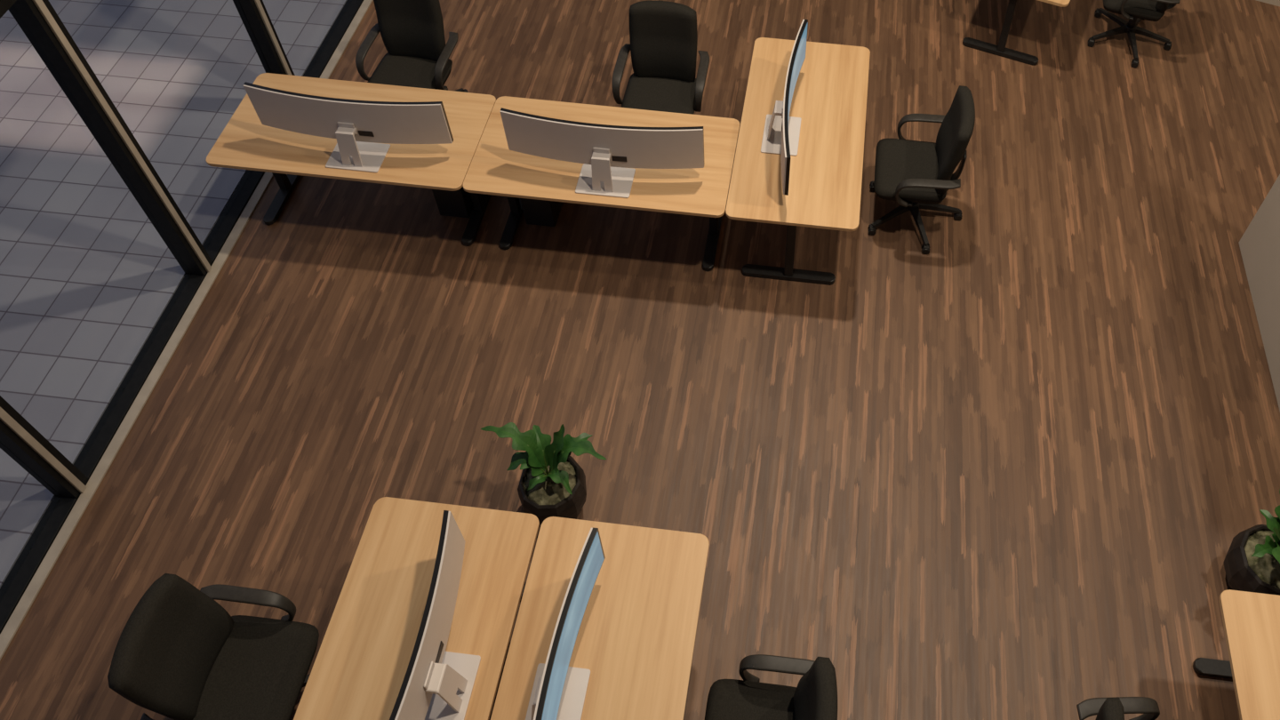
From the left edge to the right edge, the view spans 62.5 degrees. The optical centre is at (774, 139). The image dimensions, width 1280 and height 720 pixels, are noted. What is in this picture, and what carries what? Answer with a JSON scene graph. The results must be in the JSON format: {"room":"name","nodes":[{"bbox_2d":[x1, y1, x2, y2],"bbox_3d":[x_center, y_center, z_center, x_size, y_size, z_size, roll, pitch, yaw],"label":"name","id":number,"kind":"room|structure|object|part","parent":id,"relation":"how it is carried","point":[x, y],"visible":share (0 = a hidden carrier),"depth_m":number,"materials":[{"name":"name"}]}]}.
{"room":"open-plan office","nodes":[
{"label":"open-plan office","id":0,"kind":"room"},
{"bbox_2d":[0,496,77,633],"bbox_3d":[-3.812,0.108,2.555,0.139,7.300,1.470,6,48,3],"label":"window","id":1,"kind":"structure","parent":0,"point":[23,571],"depth_m":5.44,"materials":[{"name":"black metal"}]},
{"bbox_2d":[0,0,204,499],"bbox_3d":[-3.659,-0.971,3.542,0.139,7.300,1.470,6,48,3],"label":"window","id":2,"kind":"structure","parent":0,"point":[20,439],"depth_m":5.79,"materials":[{"name":"black metal"}]},
{"bbox_3d":[-3.667,-0.501,3.038,0.016,7.185,0.037,6,48,3],"label":"post trim","id":3,"kind":"part","parent":2,"relation":"part of","materials":[{"name":"black metal"}]},
{"bbox_3d":[-3.771,1.401,6.234,0.123,0.122,1.358,6,48,3],"label":"rail","id":4,"kind":"part","parent":2,"relation":"part of","materials":[{"name":"black metal"}]},
{"bbox_2d":[8,0,265,277],"bbox_3d":[-3.506,-2.050,4.530,0.139,7.300,1.470,6,48,3],"label":"window","id":5,"kind":"structure","parent":0,"point":[38,20],"depth_m":5.78,"materials":[{"name":"black metal"}]},
{"bbox_3d":[-3.514,-1.579,4.025,0.016,7.185,0.037,6,48,3],"label":"post trim","id":6,"kind":"part","parent":5,"relation":"part of","materials":[{"name":"black metal"}]},
{"bbox_3d":[-3.617,0.322,7.222,0.123,0.122,1.358,6,48,3],"label":"rail","id":7,"kind":"part","parent":5,"relation":"part of","materials":[{"name":"black metal"}]},
{"bbox_2d":[232,0,363,78],"bbox_3d":[-3.352,-3.128,5.518,0.139,7.300,1.470,6,48,3],"label":"window","id":8,"kind":"structure","parent":0,"point":[255,18],"depth_m":7.29,"materials":[{"name":"black metal"}]},
{"bbox_3d":[-3.360,-2.658,5.013,0.016,7.185,0.037,6,48,3],"label":"post trim","id":9,"kind":"part","parent":8,"relation":"part of","materials":[{"name":"black metal"}]},
{"bbox_3d":[-3.464,-0.756,8.209,0.123,0.122,1.358,6,48,3],"label":"rail","id":10,"kind":"part","parent":8,"relation":"part of","materials":[{"name":"black metal"}]},
{"bbox_2d":[0,0,1279,719],"bbox_3d":[2.251,1.461,6.457,11.856,0.120,17.000,6,48,3],"label":"floor","id":11,"kind":"structure","parent":0,"point":[1012,468],"depth_m":6.28,"materials":[{"name":"brown wood"}]},
{"bbox_2d":[0,0,372,660],"bbox_3d":[-3.597,0.875,6.726,0.064,0.114,17.000,6,48,3],"label":"trim","id":12,"kind":"structure","parent":11,"relation":"on","point":[9,631],"depth_m":6.05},
{"bbox_2d":[107,573,319,719],"bbox_3d":[-2.434,2.357,4.636,0.668,1.080,0.681,6,48,3],"label":"office chair","id":13,"kind":"object","parent":11,"relation":"on","point":[179,654],"visible":0.94,"depth_m":4.58,"materials":[{"name":"plastic"}]},
{"bbox_3d":[-2.473,2.558,4.450,0.392,0.274,0.092,6,48,3],"label":"armrest","id":14,"kind":"part","parent":13,"relation":"part of","materials":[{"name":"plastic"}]},
{"bbox_3d":[-2.580,2.192,4.470,0.169,0.620,0.460,6,48,3],"label":"backrest","id":15,"kind":"part","parent":13,"relation":"part of","materials":[{"name":"black fabric"}]},
{"bbox_3d":[-2.416,2.161,4.814,0.392,0.274,0.092,6,48,3],"label":"armrest","id":16,"kind":"part","parent":13,"relation":"part of","materials":[{"name":"plastic"}]},
{"bbox_3d":[-2.357,2.432,4.697,0.470,0.093,0.504,6,48,3],"label":"seat","id":17,"kind":"part","parent":13,"relation":"part of","materials":[{"name":"black fabric"}]},
{"bbox_2d":[205,72,495,246],"bbox_3d":[-2.661,0.173,6.851,1.600,0.730,0.800,6,48,3],"label":"office desk","id":18,"kind":"object","parent":11,"relation":"on","point":[244,143],"visible":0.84,"depth_m":6.50,"materials":[{"name":"brown wood"}]},
{"bbox_2d":[243,81,453,172],"bbox_3d":[-2.559,-0.054,6.249,1.192,0.471,0.230,6,48,3],"label":"monitor","id":19,"kind":"object","parent":18,"relation":"on","point":[356,125],"visible":1,"depth_m":6.22,"materials":[{"name":"silver metal"}]},
{"bbox_3d":[-2.569,0.060,6.283,0.124,0.250,0.051,6,48,3],"label":"stand arm","id":20,"kind":"part","parent":19,"relation":"part of","materials":[{"name":"silver metal"}]},
{"bbox_3d":[-2.459,-0.035,6.267,0.090,0.045,0.006,6,48,3],"label":"port panel","id":21,"kind":"part","parent":19,"relation":"part of","materials":[{"name":"black plastic"}]},
{"bbox_2d":[355,0,468,92],"bbox_3d":[-2.553,-0.508,7.238,0.696,1.080,0.669,9,48,5],"label":"office chair","id":22,"kind":"object","parent":11,"relation":"on","point":[418,55],"visible":0.84,"depth_m":7.21,"materials":[{"name":"plastic"}]},
{"bbox_3d":[-2.805,-0.595,7.305,0.092,0.274,0.392,9,48,5],"label":"armrest","id":23,"kind":"part","parent":22,"relation":"part of","materials":[{"name":"plastic"}]},
{"bbox_3d":[-2.506,-0.812,7.206,0.460,0.620,0.169,9,48,5],"label":"backrest","id":24,"kind":"part","parent":22,"relation":"part of","materials":[{"name":"black fabric"}]},
{"bbox_3d":[-2.557,-0.425,7.289,0.504,0.093,0.470,9,48,5],"label":"seat","id":25,"kind":"part","parent":22,"relation":"part of","materials":[{"name":"black fabric"}]},
{"bbox_3d":[-2.272,-0.514,7.254,0.092,0.274,0.392,9,48,5],"label":"armrest","id":26,"kind":"part","parent":22,"relation":"part of","materials":[{"name":"plastic"}]},
{"bbox_2d":[293,496,539,719],"bbox_3d":[-1.603,2.579,4.705,0.800,0.730,1.600,6,48,3],"label":"office desk","id":27,"kind":"object","parent":11,"relation":"on","point":[358,671],"visible":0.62,"depth_m":4.66,"materials":[{"name":"brown wood"}]},
{"bbox_2d":[389,510,480,719],"bbox_3d":[-1.397,2.198,4.248,0.230,0.471,1.192,6,48,3],"label":"monitor","id":28,"kind":"object","parent":27,"relation":"on","point":[437,684],"visible":1,"depth_m":4.32,"materials":[{"name":"silver metal"}]},
{"bbox_3d":[-1.396,2.139,4.333,0.006,0.045,0.090,6,48,3],"label":"port panel","id":29,"kind":"part","parent":28,"relation":"part of","materials":[{"name":"black plastic"}]},
{"bbox_3d":[-1.338,2.273,4.321,0.051,0.250,0.124,6,48,3],"label":"stand arm","id":30,"kind":"part","parent":28,"relation":"part of","materials":[{"name":"silver metal"}]},
{"bbox_2d":[432,186,473,217],"bbox_3d":[-2.128,0.214,7.018,0.200,0.460,0.448,6,48,3],"label":"computer tower","id":31,"kind":"object","parent":11,"relation":"on","point":[459,203],"visible":0.37,"depth_m":6.92,"materials":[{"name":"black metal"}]},
{"bbox_2d":[520,198,562,226],"bbox_3d":[-1.542,0.272,6.989,0.200,0.460,0.448,6,48,3],"label":"computer tower","id":32,"kind":"object","parent":11,"relation":"on","point":[540,212],"visible":0.3,"depth_m":6.90,"materials":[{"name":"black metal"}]},
{"bbox_2d":[480,422,606,525],"bbox_3d":[-1.191,1.778,5.470,0.662,0.702,0.361,6,48,3],"label":"potted plant","id":33,"kind":"object","parent":11,"relation":"on","point":[552,484],"visible":1,"depth_m":5.39,"materials":[{"name":"green plant"}]},
{"bbox_3d":[-1.183,1.900,5.601,0.357,0.345,0.360,6,48,3],"label":"pot","id":34,"kind":"part","parent":33,"relation":"part of","materials":[{"name":"black ceramic"}]},
{"bbox_2d":[490,516,709,719],"bbox_3d":[-0.795,2.659,4.666,0.800,0.730,1.600,6,48,3],"label":"office desk","id":35,"kind":"object","parent":11,"relation":"on","point":[636,636],"visible":0.73,"depth_m":4.64,"materials":[{"name":"brown wood"}]},
{"bbox_2d":[525,527,605,719],"bbox_3d":[-0.918,2.245,4.225,0.230,0.471,1.192,6,48,3],"label":"monitor","id":36,"kind":"object","parent":35,"relation":"on","point":[559,690],"visible":1,"depth_m":4.36,"materials":[{"name":"silver metal"}]},
{"bbox_3d":[-0.983,2.308,4.304,0.051,0.250,0.124,6,48,3],"label":"stand arm","id":37,"kind":"part","parent":36,"relation":"part of","materials":[{"name":"silver metal"}]},
{"bbox_2d":[462,96,739,271],"bbox_3d":[-1.067,0.329,6.774,1.600,0.730,0.800,6,48,3],"label":"office desk","id":38,"kind":"object","parent":11,"relation":"on","point":[494,169],"visible":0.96,"depth_m":6.42,"materials":[{"name":"brown wood"}]},
{"bbox_2d":[499,107,704,198],"bbox_3d":[-1.022,0.097,6.176,1.192,0.471,0.230,5,48,2],"label":"monitor","id":39,"kind":"object","parent":38,"relation":"on","point":[609,155],"visible":1,"depth_m":6.15,"materials":[{"name":"silver metal"}]},
{"bbox_3d":[-1.031,0.211,6.209,0.124,0.250,0.051,5,48,2],"label":"stand arm","id":40,"kind":"part","parent":39,"relation":"part of","materials":[{"name":"silver metal"}]},
{"bbox_3d":[-0.922,0.115,6.194,0.090,0.045,0.006,5,48,2],"label":"port panel","id":41,"kind":"part","parent":39,"relation":"part of","materials":[{"name":"black plastic"}]},
{"bbox_2d":[611,0,709,114],"bbox_3d":[-0.798,-0.389,7.202,0.677,1.080,0.672,6,48,3],"label":"office chair","id":42,"kind":"object","parent":11,"relation":"on","point":[663,35],"visible":0.78,"depth_m":7.12,"materials":[{"name":"plastic"}]},
{"bbox_3d":[-1.048,-0.430,7.228,0.092,0.274,0.392,6,48,3],"label":"armrest","id":43,"kind":"part","parent":42,"relation":"part of","materials":[{"name":"plastic"}]},
{"bbox_3d":[-0.791,-0.274,7.224,0.504,0.093,0.470,6,48,3],"label":"seat","id":44,"kind":"part","parent":42,"relation":"part of","materials":[{"name":"black fabric"}]},
{"bbox_3d":[-0.756,-0.663,7.142,0.460,0.620,0.169,6,48,3],"label":"backrest","id":45,"kind":"part","parent":42,"relation":"part of","materials":[{"name":"black fabric"}]},
{"bbox_3d":[-0.509,-0.378,7.202,0.092,0.274,0.392,6,48,3],"label":"armrest","id":46,"kind":"part","parent":42,"relation":"part of","materials":[{"name":"plastic"}]},
{"bbox_2d":[704,654,837,719],"bbox_3d":[-0.025,2.626,4.491,0.695,1.080,0.680,6,48,3],"label":"office chair","id":47,"kind":"object","parent":11,"relation":"on","point":[814,697],"visible":1,"depth_m":4.62,"materials":[{"name":"plastic"}]},
{"bbox_3d":[-0.087,2.666,4.578,0.470,0.093,0.504,6,48,3],"label":"seat","id":48,"kind":"part","parent":47,"relation":"part of","materials":[{"name":"black fabric"}]},
{"bbox_3d":[0.035,2.413,4.686,0.392,0.274,0.092,6,48,3],"label":"armrest","id":49,"kind":"part","parent":47,"relation":"part of","materials":[{"name":"plastic"}]},
{"bbox_3d":[0.155,2.472,4.328,0.169,0.620,0.460,6,48,3],"label":"backrest","id":50,"kind":"part","parent":47,"relation":"part of","materials":[{"name":"black fabric"}]},
{"bbox_2d":[725,37,870,284],"bbox_3d":[0.172,0.153,6.985,0.800,0.730,1.600,6,48,3],"label":"office desk","id":51,"kind":"object","parent":11,"relation":"on","point":[830,93],"visible":0.92,"depth_m":6.65,"materials":[{"name":"brown wood"}]},
{"bbox_2d":[760,19,807,195],"bbox_3d":[0.051,-0.185,6.476,0.230,0.471,1.192,6,48,3],"label":"monitor","id":52,"kind":"object","parent":51,"relation":"on","point":[781,132],"visible":1,"depth_m":6.55,"materials":[{"name":"silver metal"}]},
{"bbox_3d":[-0.014,-0.122,6.554,0.051,0.250,0.124,6,48,3],"label":"stand arm","id":53,"kind":"part","parent":52,"relation":"part of","materials":[{"name":"silver metal"}]},
{"bbox_2d":[867,85,975,254],"bbox_3d":[0.983,0.149,6.787,0.648,1.080,0.679,6,48,3],"label":"office chair","id":54,"kind":"object","parent":11,"relation":"on","point":[915,174],"visible":1,"depth_m":6.76,"materials":[{"name":"black fabric"}]},
{"bbox_3d":[0.896,0.204,6.859,0.470,0.093,0.504,6,48,3],"label":"seat","id":55,"kind":"part","parent":54,"relation":"part of","materials":[{"name":"black fabric"}]},
{"bbox_3d":[1.018,-0.049,6.966,0.392,0.274,0.092,6,48,3],"label":"armrest","id":56,"kind":"part","parent":54,"relation":"part of","materials":[{"name":"plastic"}]},
{"bbox_3d":[0.961,0.349,6.602,0.392,0.274,0.092,6,48,3],"label":"armrest","id":57,"kind":"part","parent":54,"relation":"part of","materials":[{"name":"plastic"}]},
{"bbox_3d":[1.139,0.010,6.608,0.169,0.620,0.460,6,48,3],"label":"backrest","id":58,"kind":"part","parent":54,"relation":"part of","materials":[{"name":"black fabric"}]},
{"bbox_2d":[962,0,1070,64],"bbox_3d":[2.062,-1.391,8.469,0.800,0.730,1.600,18,49,13],"label":"office desk","id":59,"kind":"object","parent":11,"relation":"on","point":[1000,50],"visible":1,"depth_m":8.23,"materials":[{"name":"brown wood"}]},
{"bbox_2d":[1076,696,1159,719],"bbox_3d":[1.523,2.756,4.437,0.663,1.080,0.684,0,48,-3],"label":"office chair","id":60,"kind":"object","parent":11,"relation":"on","point":[1115,708],"visible":1,"depth_m":4.52,"materials":[{"name":"plastic"}]},
{"bbox_3d":[1.380,2.603,4.259,0.169,0.620,0.460,0,48,-3],"label":"backrest","id":61,"kind":"part","parent":60,"relation":"part of","materials":[{"name":"black fabric"}]},
{"bbox_2d":[1087,0,1179,67],"bbox_3d":[2.905,-1.179,8.074,0.651,1.080,0.680,15,49,11],"label":"office chair","id":62,"kind":"object","parent":11,"relation":"on","point":[1134,11],"visible":1,"depth_m":8.09,"materials":[{"name":"plastic"}]},
{"bbox_3d":[2.824,-1.139,8.161,0.470,0.093,0.504,15,49,11],"label":"seat","id":63,"kind":"part","parent":62,"relation":"part of","materials":[{"name":"black fabric"}]},
{"bbox_3d":[2.830,-0.991,7.899,0.392,0.274,0.092,15,49,11],"label":"armrest","id":64,"kind":"part","parent":62,"relation":"part of","materials":[{"name":"plastic"}]},
{"bbox_3d":[3.057,-1.299,7.878,0.169,0.620,0.460,15,49,11],"label":"backrest","id":65,"kind":"part","parent":62,"relation":"part of","materials":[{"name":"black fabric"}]},
{"bbox_2d":[1192,589,1279,719],"bbox_3d":[2.360,2.949,4.533,0.800,0.730,1.600,6,48,3],"label":"office desk","id":66,"kind":"object","parent":11,"relation":"on","point":[1251,620],"visible":1,"depth_m":4.66,"materials":[{"name":"brown wood"}]},
{"bbox_2d":[1223,488,1279,595],"bbox_3d":[2.542,2.132,5.303,0.437,0.702,0.404,-26,54,-24],"label":"potted plant","id":67,"kind":"object","parent":11,"relation":"on","point":[1252,562],"visible":0.99,"depth_m":5.29,"materials":[{"name":"green plant"}]},
{"bbox_3d":[2.557,2.246,5.441,0.396,0.345,0.392,22,51,17],"label":"pot","id":68,"kind":"part","parent":67,"relation":"part of","materials":[{"name":"black ceramic"}]},
{"bbox_2d":[1238,174,1279,411],"bbox_3d":[3.194,0.383,5.569,0.148,2.700,1.585,6,48,3],"label":"wall partition","id":69,"kind":"structure","parent":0,"point":[1260,244],"depth_m":6.60,"materials":[{"name":"white paint"}]},
{"bbox_2d":[1256,0,1279,6],"bbox_3d":[5.534,-1.862,7.370,5.000,3.200,0.151,18,50,14],"label":"wall","id":70,"kind":"structure","parent":0,"point":[1276,3],"depth_m":8.81,"materials":[{"name":"white paint"}]},
{"label":"outside","id":71,"kind":"structure","parent":0,"visible":0},
{"bbox_2d":[0,0,347,587],"bbox_3d":[-16.549,-1.490,8.389,26.004,0.145,50.000,6,48,3],"label":"ground","id":72,"kind":"structure","parent":71,"point":[86,276],"depth_m":7.11,"materials":[{"name":"grey tile"}]}
]}

